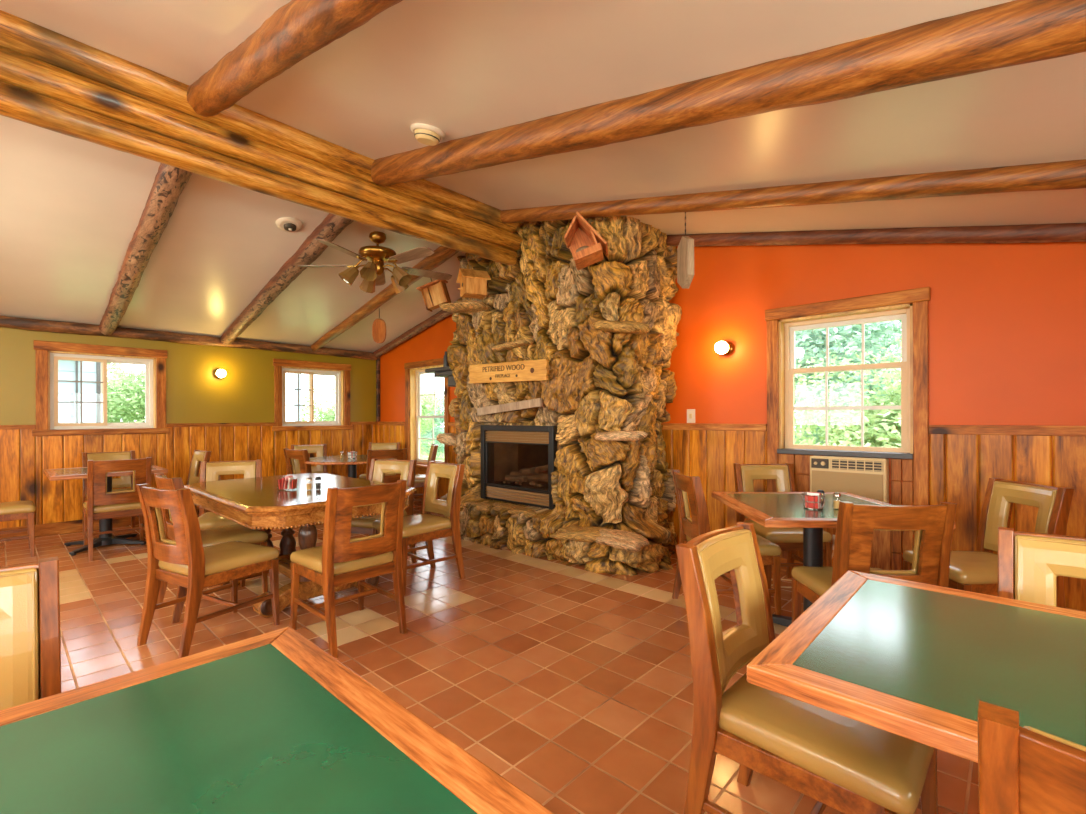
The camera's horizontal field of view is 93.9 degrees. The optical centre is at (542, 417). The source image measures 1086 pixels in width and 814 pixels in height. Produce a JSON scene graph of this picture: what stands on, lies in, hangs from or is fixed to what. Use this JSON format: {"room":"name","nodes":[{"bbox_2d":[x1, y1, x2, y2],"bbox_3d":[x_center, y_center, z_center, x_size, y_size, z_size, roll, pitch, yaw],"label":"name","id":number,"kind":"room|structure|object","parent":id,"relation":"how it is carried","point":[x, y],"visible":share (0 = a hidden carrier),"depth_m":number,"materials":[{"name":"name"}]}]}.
{"room":"restaurant dining room","nodes":[
{"label":"restaurant dining room","id":0,"kind":"room"},
{"bbox_2d":[0,327,375,526],"bbox_3d":[-5.279,0.095,5.623,0.160,2.349,7.776,0,0,43],"label":"wall","id":1,"kind":"structure","parent":0,"point":[194,394],"depth_m":6.48,"materials":[{"name":"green paint"}]},
{"bbox_2d":[32,340,169,435],"bbox_3d":[-5.046,-0.307,5.836,0.215,1.020,1.187,0,0,43],"label":"window","id":2,"kind":"structure","parent":1,"relation":"in","point":[47,353],"depth_m":5.75,"materials":[{"name":"brown wood"}]},
{"bbox_2d":[0,507,209,538],"bbox_3d":[-5.198,1.204,5.552,0.014,0.130,7.456,0,0,43],"label":"baseboard","id":3,"kind":"structure","parent":1,"relation":"attached to","point":[56,528],"depth_m":5.50,"materials":[{"name":"brown wood"}]},
{"bbox_2d":[0,422,377,428],"bbox_3d":[-5.202,0.102,5.552,0.050,0.044,7.456,0,0,43],"label":"trim","id":4,"kind":"structure","parent":1,"relation":"attached to","point":[351,423],"depth_m":6.47,"materials":[{"name":"brown wood"}]},
{"bbox_2d":[0,316,377,359],"bbox_3d":[-5.205,-0.979,5.516,0.140,0.140,7.366,0,0,43],"label":"log","id":5,"kind":"object","parent":1,"relation":"attached to","point":[5,321],"visible":0.95,"depth_m":6.13,"materials":[{"name":"brown wood"}]},
{"bbox_2d":[0,424,378,528],"bbox_3d":[-5.212,0.691,5.562,0.018,1.155,7.452,0,0,43],"label":"wainscot","id":6,"kind":"object","parent":1,"relation":"attached to","point":[231,443],"depth_m":6.10,"materials":[{"name":"brown wood"}]},
{"bbox_2d":[214,369,225,378],"bbox_3d":[-4.180,-0.565,6.574,0.160,0.120,0.120,0,0,43],"label":"wall sconce","id":7,"kind":"object","parent":1,"relation":"attached to","point":[219,373],"visible":1,"depth_m":6.53,"materials":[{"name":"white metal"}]},
{"bbox_2d":[272,359,352,430],"bbox_3d":[-3.441,-0.313,7.564,0.215,1.020,1.165,0,0,43],"label":"window","id":8,"kind":"structure","parent":1,"relation":"in","point":[342,378],"depth_m":7.56,"materials":[{"name":"brown wood"}]},
{"bbox_2d":[0,502,978,813],"bbox_3d":[-1.913,1.317,2.502,9.335,0.120,7.776,0,0,43],"label":"floor","id":9,"kind":"structure","parent":0,"point":[573,684],"depth_m":2.69,"materials":[{"name":"tile"}]},
{"bbox_2d":[0,500,35,556],"bbox_3d":[-4.982,0.825,4.566,0.460,0.885,0.577,0,0,43],"label":"dining chair","id":10,"kind":"object","parent":9,"relation":"on","point":[14,510],"visible":1,"depth_m":4.59,"materials":[{"name":"brown wood"}]},
{"bbox_2d":[0,557,60,709],"bbox_3d":[-1.245,0.812,1.002,0.577,0.885,0.460,0,0,43],"label":"dining chair","id":11,"kind":"object","parent":9,"relation":"on","point":[30,637],"visible":0.48,"depth_m":1.25,"materials":[{"name":"brown wood"}]},
{"bbox_2d":[43,465,167,555],"bbox_3d":[-4.322,0.890,5.012,0.930,0.750,0.840,0,0,43],"label":"dining table","id":12,"kind":"object","parent":9,"relation":"on","point":[64,473],"visible":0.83,"depth_m":4.96,"materials":[{"name":"brown wood"}]},
{"bbox_2d":[82,450,138,534],"bbox_3d":[-4.648,0.824,5.479,0.577,0.885,0.460,0,0,43],"label":"dining chair","id":13,"kind":"object","parent":9,"relation":"on","point":[122,482],"visible":0.34,"depth_m":5.63,"materials":[{"name":"beige leather"}]},
{"bbox_2d":[83,457,151,561],"bbox_3d":[-4.009,0.822,4.781,0.577,0.885,0.460,0,0,45],"label":"dining chair","id":14,"kind":"object","parent":9,"relation":"on","point":[100,504],"visible":0.86,"depth_m":4.60,"materials":[{"name":"brown wood"}]},
{"bbox_2d":[187,450,211,516],"bbox_3d":[-4.014,0.822,5.567,0.460,0.885,0.577,0,0,41],"label":"dining chair","id":15,"kind":"object","parent":9,"relation":"on","point":[198,456],"visible":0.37,"depth_m":5.78,"materials":[{"name":"beige leather"}]},
{"bbox_2d":[136,484,279,658],"bbox_3d":[-1.928,0.814,2.933,0.460,0.885,0.577,0,0,28],"label":"dining chair","id":16,"kind":"object","parent":9,"relation":"on","point":[184,561],"visible":0.99,"depth_m":2.79,"materials":[{"name":"brown wood"}]},
{"bbox_2d":[154,473,267,623],"bbox_3d":[-2.250,0.816,3.434,0.460,0.885,0.577,0,0,41],"label":"dining chair","id":17,"kind":"object","parent":9,"relation":"on","point":[213,536],"visible":0.41,"depth_m":3.37,"materials":[{"name":"brown wood"}]},
{"bbox_2d":[198,459,261,529],"bbox_3d":[-2.586,0.817,4.168,0.460,0.885,0.577,0,0,-25],"label":"dining chair","id":18,"kind":"object","parent":9,"relation":"on","point":[209,471],"visible":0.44,"depth_m":4.30,"materials":[{"name":"beige leather"}]},
{"bbox_2d":[0,627,553,813],"bbox_3d":[-0.578,0.877,0.608,0.880,0.750,0.860,0,0,43],"label":"dining table","id":19,"kind":"object","parent":9,"relation":"on","point":[272,722],"visible":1,"depth_m":0.77,"materials":[{"name":"brown wood"}]},
{"bbox_2d":[283,448,311,474],"bbox_3d":[-2.788,0.818,6.183,0.460,0.885,0.577,0,0,35],"label":"dining chair","id":20,"kind":"object","parent":9,"relation":"on","point":[290,455],"visible":0.36,"depth_m":5.92,"materials":[{"name":"brown wood"}]},
{"bbox_2d":[184,473,415,617],"bbox_3d":[-1.814,0.882,3.738,1.729,0.750,1.114,0,0,43],"label":"table","id":21,"kind":"object","parent":9,"relation":"on","point":[259,503],"visible":0.58,"depth_m":3.35,"materials":[{"name":"brown wood"}]},
{"bbox_2d":[278,475,297,488],"bbox_3d":[-1.778,0.457,3.536,0.111,0.098,0.080,0,0,-1],"label":"caddy","id":22,"kind":"object","parent":21,"relation":"on","point":[288,482],"visible":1,"depth_m":3.51,"materials":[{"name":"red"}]},
{"bbox_2d":[306,477,311,489],"bbox_3d":[-1.625,0.461,3.524,0.042,0.088,0.042,0,0,43],"label":"shaker","id":23,"kind":"object","parent":21,"relation":"on","point":[309,485],"visible":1,"depth_m":3.51,"materials":[{"name":"clear glass"}]},
{"bbox_2d":[315,477,321,488],"bbox_3d":[-1.573,0.461,3.550,0.042,0.088,0.042,0,0,43],"label":"shaker","id":24,"kind":"object","parent":21,"relation":"on","point":[318,485],"visible":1,"depth_m":3.54,"materials":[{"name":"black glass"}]},
{"bbox_2d":[291,444,326,473],"bbox_3d":[-3.140,0.819,6.782,0.460,0.885,0.577,0,0,-22],"label":"dining chair","id":25,"kind":"object","parent":9,"relation":"on","point":[320,450],"visible":0.34,"depth_m":6.99,"materials":[{"name":"beige leather"}]},
{"bbox_2d":[290,480,406,657],"bbox_3d":[-1.135,0.812,2.968,0.577,0.885,0.460,0,0,43],"label":"dining chair","id":26,"kind":"object","parent":9,"relation":"on","point":[341,560],"visible":1,"depth_m":2.82,"materials":[{"name":"brown wood"}]},
{"bbox_2d":[304,455,394,477],"bbox_3d":[-2.367,0.883,6.295,1.150,0.751,1.150,0,0,43],"label":"round table","id":27,"kind":"object","parent":9,"relation":"on","point":[360,459],"visible":0.3,"depth_m":6.08,"materials":[{"name":"brown wood"}]},
{"bbox_2d":[347,451,356,458],"bbox_3d":[-2.353,0.465,6.253,0.118,0.084,0.118,0,0,43],"label":"basket","id":28,"kind":"object","parent":27,"relation":"on","point":[351,455],"visible":0.99,"depth_m":6.22,"materials":[{"name":"silver metal"}]},
{"bbox_2d":[359,442,399,479],"bbox_3d":[-2.324,0.816,7.266,0.460,0.885,0.577,0,0,-4],"label":"dining chair","id":29,"kind":"object","parent":9,"relation":"on","point":[372,446],"visible":0.25,"depth_m":7.48,"materials":[{"name":"beige leather"}]},
{"bbox_2d":[351,459,416,562],"bbox_3d":[-1.391,0.812,4.219,0.460,0.885,0.577,0,0,21],"label":"dining chair","id":30,"kind":"object","parent":9,"relation":"on","point":[378,468],"visible":0.39,"depth_m":4.34,"materials":[{"name":"brown wood"}]},
{"bbox_2d":[366,448,406,483],"bbox_3d":[-1.940,0.815,6.117,0.460,0.885,0.577,0,0,-32],"label":"dining chair","id":31,"kind":"object","parent":9,"relation":"on","point":[397,454],"visible":0.31,"depth_m":5.90,"materials":[{"name":"brown wood"}]},
{"bbox_2d":[372,461,464,594],"bbox_3d":[-0.950,0.811,3.924,0.460,0.885,0.577,0,0,45],"label":"dining chair","id":32,"kind":"object","parent":9,"relation":"on","point":[425,526],"visible":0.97,"depth_m":3.91,"materials":[{"name":"brown wood"}]},
{"bbox_2d":[414,444,438,500],"bbox_3d":[-1.691,0.814,6.783,0.577,0.885,0.460,0,0,-17],"label":"dining chair","id":33,"kind":"object","parent":9,"relation":"on","point":[419,478],"visible":0.34,"depth_m":6.63,"materials":[{"name":"brown wood"}]},
{"bbox_2d":[425,216,681,575],"bbox_3d":[-0.217,-0.337,5.228,3.368,3.175,1.132,0,0,43],"label":"stone fireplace","id":34,"kind":"object","parent":9,"relation":"on","point":[583,476],"visible":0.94,"depth_m":4.50,"materials":[{"name":"brown stone"}]},
{"bbox_2d":[0,81,516,264],"bbox_3d":[-2.548,-1.542,2.524,0.172,0.168,6.620,0,0,43],"label":"log","id":35,"kind":"object","parent":34,"relation":"attached to","point":[17,103],"visible":1,"depth_m":3.06,"materials":[{"name":"brown wood"}]},
{"bbox_2d":[0,46,522,250],"bbox_3d":[-2.524,-1.699,2.529,0.184,0.177,6.660,0,0,43],"label":"log","id":36,"kind":"object","parent":35,"relation":"on","point":[16,69],"visible":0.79,"depth_m":3.05,"materials":[{"name":"brown wood"}]},
{"bbox_2d":[425,366,455,386],"bbox_3d":[-1.114,-0.486,6.150,0.800,0.240,0.220,0,0,43],"label":"shelf","id":37,"kind":"object","parent":34,"relation":"attached to","point":[443,372],"depth_m":6.09,"materials":[{"name":"metal"}]},
{"bbox_2d":[443,351,448,366],"bbox_3d":[-1.188,-0.706,6.218,0.068,0.200,0.066,0,0,43],"label":"bottle","id":38,"kind":"object","parent":34,"relation":"on","point":[445,362],"visible":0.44,"depth_m":6.19,"materials":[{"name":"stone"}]},
{"bbox_2d":[457,268,490,298],"bbox_3d":[-0.699,-1.335,5.033,0.300,0.264,0.254,0,0,-24],"label":"birdhouse","id":39,"kind":"object","parent":34,"relation":"on","point":[473,283],"visible":1,"depth_m":4.97,"materials":[{"name":"brown wood"}]},
{"bbox_2d":[469,359,548,383],"bbox_3d":[-0.350,-0.425,4.783,1.069,0.185,0.034,1,1,43],"label":"wooden sign","id":40,"kind":"object","parent":34,"relation":"attached to","point":[529,370],"visible":1,"depth_m":4.72,"materials":[{"name":"brown wood"}]},
{"bbox_2d":[477,398,542,415],"bbox_3d":[-0.335,-0.094,4.827,0.883,0.154,0.030,0,0,43],"label":"shelf","id":41,"kind":"object","parent":34,"relation":"attached to","point":[532,403],"visible":1,"depth_m":4.78,"materials":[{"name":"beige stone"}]},
{"bbox_2d":[564,212,607,269],"bbox_3d":[0.343,-1.396,4.033,0.341,0.371,0.295,0,0,9],"label":"birdhouse","id":42,"kind":"object","parent":34,"relation":"attached to","point":[587,247],"visible":1,"depth_m":4.01,"materials":[{"name":"red wood"}]},
{"bbox_2d":[671,469,781,615],"bbox_3d":[1.162,0.803,3.296,0.577,0.885,0.460,0,0,-2],"label":"dining chair","id":43,"kind":"object","parent":9,"relation":"on","point":[689,528],"visible":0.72,"depth_m":3.12,"materials":[{"name":"brown wood"}]},
{"bbox_2d":[733,463,831,602],"bbox_3d":[1.713,0.801,3.686,0.460,0.885,0.577,0,0,-2],"label":"dining chair","id":44,"kind":"object","parent":9,"relation":"on","point":[790,539],"visible":0.48,"depth_m":3.86,"materials":[{"name":"brown wood"}]},
{"bbox_2d":[771,550,833,587],"bbox_3d":[1.901,1.078,3.731,0.463,0.324,0.258,0,0,30],"label":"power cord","id":45,"kind":"object","parent":9,"relation":"on","point":[833,550],"visible":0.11,"depth_m":3.71,"materials":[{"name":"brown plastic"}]},
{"bbox_2d":[675,522,937,813],"bbox_3d":[0.721,0.805,1.415,0.577,0.885,0.460,0,0,44],"label":"dining chair","id":46,"kind":"object","parent":9,"relation":"on","point":[847,765],"visible":0.88,"depth_m":1.36,"materials":[{"name":"brown wood"}]},
{"bbox_2d":[712,492,955,626],"bbox_3d":[1.538,0.870,2.887,0.880,0.750,0.940,0,0,3],"label":"dining table","id":47,"kind":"object","parent":9,"relation":"on","point":[768,509],"visible":0.32,"depth_m":2.85,"materials":[{"name":"brown wood"}]},
{"bbox_2d":[801,492,825,509],"bbox_3d":[1.470,0.452,2.757,0.118,0.084,0.118,0,0,43],"label":"basket","id":48,"kind":"object","parent":47,"relation":"on","point":[813,500],"visible":1,"depth_m":2.73,"materials":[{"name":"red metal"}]},
{"bbox_2d":[817,490,824,505],"bbox_3d":[1.546,0.450,2.824,0.042,0.088,0.042,0,0,43],"label":"shaker","id":49,"kind":"object","parent":47,"relation":"on","point":[818,491],"visible":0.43,"depth_m":2.81,"materials":[{"name":"clear glass"}]},
{"bbox_2d":[833,492,840,508],"bbox_3d":[1.585,0.450,2.733,0.042,0.088,0.042,0,0,43],"label":"shaker","id":50,"kind":"object","parent":47,"relation":"on","point":[835,494],"visible":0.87,"depth_m":2.72,"materials":[{"name":"clear glass"}]},
{"bbox_2d":[791,501,956,621],"bbox_3d":[1.511,0.802,2.376,0.460,0.885,0.577,0,0,4],"label":"dining chair","id":51,"kind":"object","parent":9,"relation":"on","point":[933,525],"visible":0.61,"depth_m":2.14,"materials":[{"name":"brown wood"}]},
{"bbox_2d":[747,571,1085,762],"bbox_3d":[1.017,0.871,1.044,0.860,0.750,0.860,0,0,43],"label":"dining table","id":52,"kind":"object","parent":9,"relation":"on","point":[915,661],"visible":0.97,"depth_m":1.04,"materials":[{"name":"brown wood"}]},
{"bbox_2d":[902,478,1073,607],"bbox_3d":[2.392,0.799,2.758,0.577,0.885,0.460,0,0,2],"label":"dining chair","id":53,"kind":"object","parent":9,"relation":"on","point":[972,571],"visible":0.52,"depth_m":2.67,"materials":[{"name":"beige leather"}]},
{"bbox_2d":[977,700,1085,813],"bbox_3d":[0.873,0.804,0.657,0.460,0.885,0.577,0,0,43],"label":"dining chair","id":54,"kind":"object","parent":9,"relation":"on","point":[1026,769],"visible":1,"depth_m":0.60,"materials":[{"name":"brown wood"}]},
{"bbox_2d":[997,527,1085,606],"bbox_3d":[1.474,0.802,1.318,0.460,0.885,0.577,0,0,44],"label":"dining chair","id":55,"kind":"object","parent":9,"relation":"on","point":[1029,563],"visible":0.31,"depth_m":1.55,"materials":[{"name":"brown wood"}]},
{"bbox_2d":[0,0,1085,351],"bbox_3d":[-1.923,-1.414,2.502,9.335,1.257,7.776,0,0,43],"label":"ceiling","id":56,"kind":"structure","parent":0,"point":[71,208],"depth_m":2.62,"materials":[{"name":"paint"}]},
{"bbox_2d":[99,163,191,335],"bbox_3d":[-3.562,-1.430,4.461,3.916,1.000,0.188,0,0,43],"label":"log","id":57,"kind":"object","parent":56,"relation":"attached to","point":[169,183],"visible":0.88,"depth_m":4.14,"materials":[{"name":"brown wood"}]},
{"bbox_2d":[0,10,518,231],"bbox_3d":[-2.537,-1.869,2.473,0.249,0.248,6.560,0,0,43],"label":"log","id":58,"kind":"object","parent":56,"relation":"attached to","point":[17,34],"visible":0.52,"depth_m":2.91,"materials":[{"name":"brown wood"}]},
{"bbox_2d":[276,217,302,231],"bbox_3d":[-2.220,-1.675,4.444,0.219,0.085,0.214,0,0,-41],"label":"smoke detector","id":59,"kind":"object","parent":56,"relation":"attached to","point":[289,224],"visible":1,"depth_m":4.41,"materials":[{"name":"beige plastic"}]},
{"bbox_2d":[220,199,362,346],"bbox_3d":[-2.758,-1.428,5.325,3.917,1.000,0.189,0,0,43],"label":"log","id":60,"kind":"object","parent":56,"relation":"attached to","point":[332,225],"visible":0.8,"depth_m":5.07,"materials":[{"name":"brown wood"}]},
{"bbox_2d":[187,0,402,116],"bbox_3d":[-0.212,-1.317,1.319,4.893,1.230,0.188,0,0,43],"label":"log","id":61,"kind":"object","parent":56,"relation":"attached to","point":[298,29],"visible":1,"depth_m":2.06,"materials":[{"name":"brown wood"}]},
{"bbox_2d":[297,231,451,292],"bbox_3d":[-1.535,-1.492,4.832,1.430,0.515,1.449,0,0,43],"label":"ceiling fan","id":62,"kind":"object","parent":56,"relation":"hanging from","point":[372,273],"visible":1,"depth_m":4.75,"materials":[{"name":"gold metal"}]},
{"bbox_2d":[311,246,458,350],"bbox_3d":[-1.971,-1.448,6.173,3.913,0.974,0.174,0,0,43],"label":"log","id":63,"kind":"object","parent":56,"relation":"attached to","point":[441,254],"visible":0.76,"depth_m":6.10,"materials":[{"name":"brown wood"}]},
{"bbox_2d":[372,308,385,342],"bbox_3d":[-2.035,-1.135,6.305,0.176,0.435,0.028,0,0,8],"label":"oval plaque","id":64,"kind":"object","parent":63,"relation":"hanging from","point":[379,325],"visible":1,"depth_m":6.29,"materials":[{"name":"brown wood"}]},
{"bbox_2d":[416,279,450,311],"bbox_3d":[-1.171,-1.384,5.461,0.346,0.468,0.155,0,0,13],"label":"birdhouse","id":65,"kind":"object","parent":63,"relation":"hanging from","point":[435,293],"visible":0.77,"depth_m":5.42,"materials":[{"name":"brown wood"}]},
{"bbox_2d":[373,310,452,356],"bbox_3d":[-1.632,-1.339,7.215,2.991,0.761,0.132,0,0,43],"label":"log","id":66,"kind":"object","parent":56,"relation":"attached to","point":[440,315],"visible":0.57,"depth_m":7.41,"materials":[{"name":"brown wood"}]},
{"bbox_2d":[410,123,444,145],"bbox_3d":[-0.680,-1.665,2.994,0.199,0.094,0.197,0,0,-41],"label":"smoke detector","id":67,"kind":"object","parent":56,"relation":"attached to","point":[426,134],"visible":1,"depth_m":2.94,"materials":[{"name":"beige plastic"}]},
{"bbox_2d":[371,0,1085,185],"bbox_3d":[0.561,-1.325,2.155,4.896,1.212,0.199,0,0,43],"label":"log","id":68,"kind":"object","parent":56,"relation":"attached to","point":[1017,32],"visible":0.9,"depth_m":1.77,"materials":[{"name":"brown wood"}]},
{"bbox_2d":[500,159,1085,222],"bbox_3d":[1.395,-1.335,3.051,4.884,1.194,0.133,0,0,43],"label":"log","id":69,"kind":"object","parent":56,"relation":"attached to","point":[1062,175],"visible":0.82,"depth_m":2.76,"materials":[{"name":"brown wood"}]},
{"bbox_2d":[677,212,693,288],"bbox_3d":[0.990,-1.166,3.525,0.048,0.543,0.200,0,0,-5],"label":"board","id":70,"kind":"object","parent":69,"relation":"hanging from","point":[685,250],"visible":0.93,"depth_m":3.48,"materials":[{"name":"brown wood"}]},
{"bbox_2d":[666,223,1085,246],"bbox_3d":[2.470,-1.216,3.385,3.762,0.934,0.134,0,0,43],"label":"log","id":71,"kind":"object","parent":56,"relation":"attached to","point":[1060,232],"visible":0.74,"depth_m":3.38,"materials":[{"name":"brown wood"}]},
{"bbox_2d":[380,242,1085,569],"bbox_3d":[0.672,-0.357,5.292,9.015,3.210,0.160,0,0,43],"label":"wall","id":72,"kind":"structure","parent":0,"point":[1007,322],"depth_m":3.39,"materials":[{"name":"orange paint"}]},
{"bbox_2d":[376,357,379,421],"bbox_3d":[-2.684,-0.472,8.262,0.055,1.094,0.055,0,0,43],"label":"trim","id":73,"kind":"structure","parent":72,"relation":"attached to","point":[378,358],"depth_m":8.24,"materials":[{"name":"brown wood"}]},
{"bbox_2d":[404,358,449,472],"bbox_3d":[-1.660,-0.004,7.397,1.120,1.640,0.250,0,0,43],"label":"window","id":74,"kind":"structure","parent":72,"relation":"in","point":[413,370],"depth_m":7.67,"materials":[{"name":"brown wood"}]},
{"bbox_2d":[687,409,694,422],"bbox_3d":[1.330,-0.010,4.562,0.080,0.124,0.016,0,0,43],"label":"light switch","id":75,"kind":"object","parent":72,"relation":"attached to","point":[690,412],"visible":1,"depth_m":4.56,"materials":[{"name":"beige plastic"}]},
{"bbox_2d":[715,341,733,355],"bbox_3d":[1.520,-0.586,4.285,0.120,0.120,0.160,0,0,43],"label":"wall sconce","id":76,"kind":"object","parent":72,"relation":"attached to","point":[725,348],"visible":1,"depth_m":4.24,"materials":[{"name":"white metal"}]},
{"bbox_2d":[378,422,1085,435],"bbox_3d":[0.602,0.088,5.215,9.015,0.059,0.050,0,0,43],"label":"trim","id":77,"kind":"structure","parent":72,"relation":"attached to","point":[933,429],"depth_m":3.24,"materials":[{"name":"brown wood"}]},
{"bbox_2d":[379,425,1085,610],"bbox_3d":[0.615,0.670,5.227,9.011,1.155,0.018,0,0,43],"label":"wainscot","id":78,"kind":"structure","parent":72,"relation":"attached to","point":[710,455],"depth_m":3.27,"materials":[{"name":"brown wood"}]},
{"bbox_2d":[414,493,1085,611],"bbox_3d":[0.606,1.183,5.215,9.015,0.130,0.014,0,0,43],"label":"baseboard","id":79,"kind":"structure","parent":72,"relation":"attached to","point":[783,560],"depth_m":4.00,"materials":[{"name":"brown wood"}]},
{"bbox_2d":[765,287,929,569],"bbox_3d":[2.247,0.187,3.801,1.067,2.110,0.205,0,0,43],"label":"window","id":80,"kind":"structure","parent":72,"relation":"in","point":[781,448],"depth_m":3.66,"materials":[{"name":"brown wood"}]},
{"bbox_2d":[810,455,888,502],"bbox_3d":[2.208,0.471,3.677,0.486,0.362,0.120,0,0,43],"label":"air conditioner","id":81,"kind":"object","parent":80,"relation":"attached to","point":[861,476],"visible":0.84,"depth_m":3.62,"materials":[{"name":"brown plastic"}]},
{"bbox_2d":[812,470,882,501],"bbox_3d":[2.176,0.517,3.642,0.446,0.240,0.016,0,0,43],"label":"grille","id":82,"kind":"object","parent":81,"relation":"attached to","point":[865,483],"depth_m":3.62,"materials":[{"name":"brown"}]},
{"bbox_2d":[831,459,882,471],"bbox_3d":[2.223,0.342,3.602,0.321,0.070,0.010,0,0,43],"label":"vent","id":83,"kind":"object","parent":81,"relation":"attached to","point":[837,465],"depth_m":3.60,"materials":[{"name":"brown metal"}]},
{"label":"outside","id":84,"kind":"structure","parent":0,"visible":0},
{"bbox_2d":[420,440,898,460],"bbox_3d":[-0.517,1.802,14.133,100.000,0.100,100.000,0,0,43],"label":"ground","id":85,"kind":"structure","parent":84,"point":[423,455],"depth_m":22.26,"materials":[{"name":"green plant"}]},
{"bbox_2d":[58,360,100,422],"bbox_3d":[-9.684,0.135,8.529,1.800,3.300,3.320,0,0,43],"label":"outbuilding","id":86,"kind":"structure","parent":85,"relation":"on","point":[69,370],"depth_m":9.10,"materials":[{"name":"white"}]},
{"bbox_2d":[107,363,144,422],"bbox_3d":[-10.258,0.141,12.932,4.870,3.295,5.302,0,0,26],"label":"tree","id":87,"kind":"object","parent":85,"relation":"on","point":[125,395],"visible":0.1,"depth_m":12.03,"materials":[{"name":"green plant"}]},
{"bbox_2d":[294,374,300,420],"bbox_3d":[-4.904,0.143,10.149,0.140,3.250,0.140,0,0,43],"label":"post","id":88,"kind":"object","parent":85,"relation":"on","point":[295,375],"visible":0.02,"depth_m":10.11,"materials":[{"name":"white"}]},
{"bbox_2d":[288,377,443,459],"bbox_3d":[-5.118,0.048,15.465,4.610,3.446,4.808,0,0,-7],"label":"tree","id":89,"kind":"object","parent":85,"relation":"on","point":[329,414],"visible":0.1,"depth_m":14.97,"materials":[{"name":"green plant"}]},
{"bbox_2d":[420,400,443,458],"bbox_3d":[-4.684,0.416,21.297,1.803,2.732,2.103,0,0,-43],"label":"tree","id":90,"kind":"object","parent":85,"relation":"on","point":[437,430],"visible":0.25,"depth_m":20.99,"materials":[{"name":"green plant"}]},
{"bbox_2d":[422,390,443,450],"bbox_3d":[-6.543,0.148,26.783,4.541,3.254,4.354,0,0,24],"label":"tree","id":91,"kind":"object","parent":85,"relation":"on","point":[440,422],"visible":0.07,"depth_m":26.19,"materials":[{"name":"green plant"}]},
{"bbox_2d":[794,334,901,447],"bbox_3d":[5.358,0.106,6.759,4.541,3.254,4.354,0,0,-22],"label":"tree","id":92,"kind":"object","parent":85,"relation":"on","point":[887,422],"visible":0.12,"depth_m":7.42,"materials":[{"name":"green plant"}]},
{"bbox_2d":[794,320,901,445],"bbox_3d":[6.020,-0.637,12.587,7.622,4.736,7.000,0,0,26],"label":"tree","id":93,"kind":"object","parent":85,"relation":"on","point":[809,344],"visible":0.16,"depth_m":10.08,"materials":[{"name":"green plant"}]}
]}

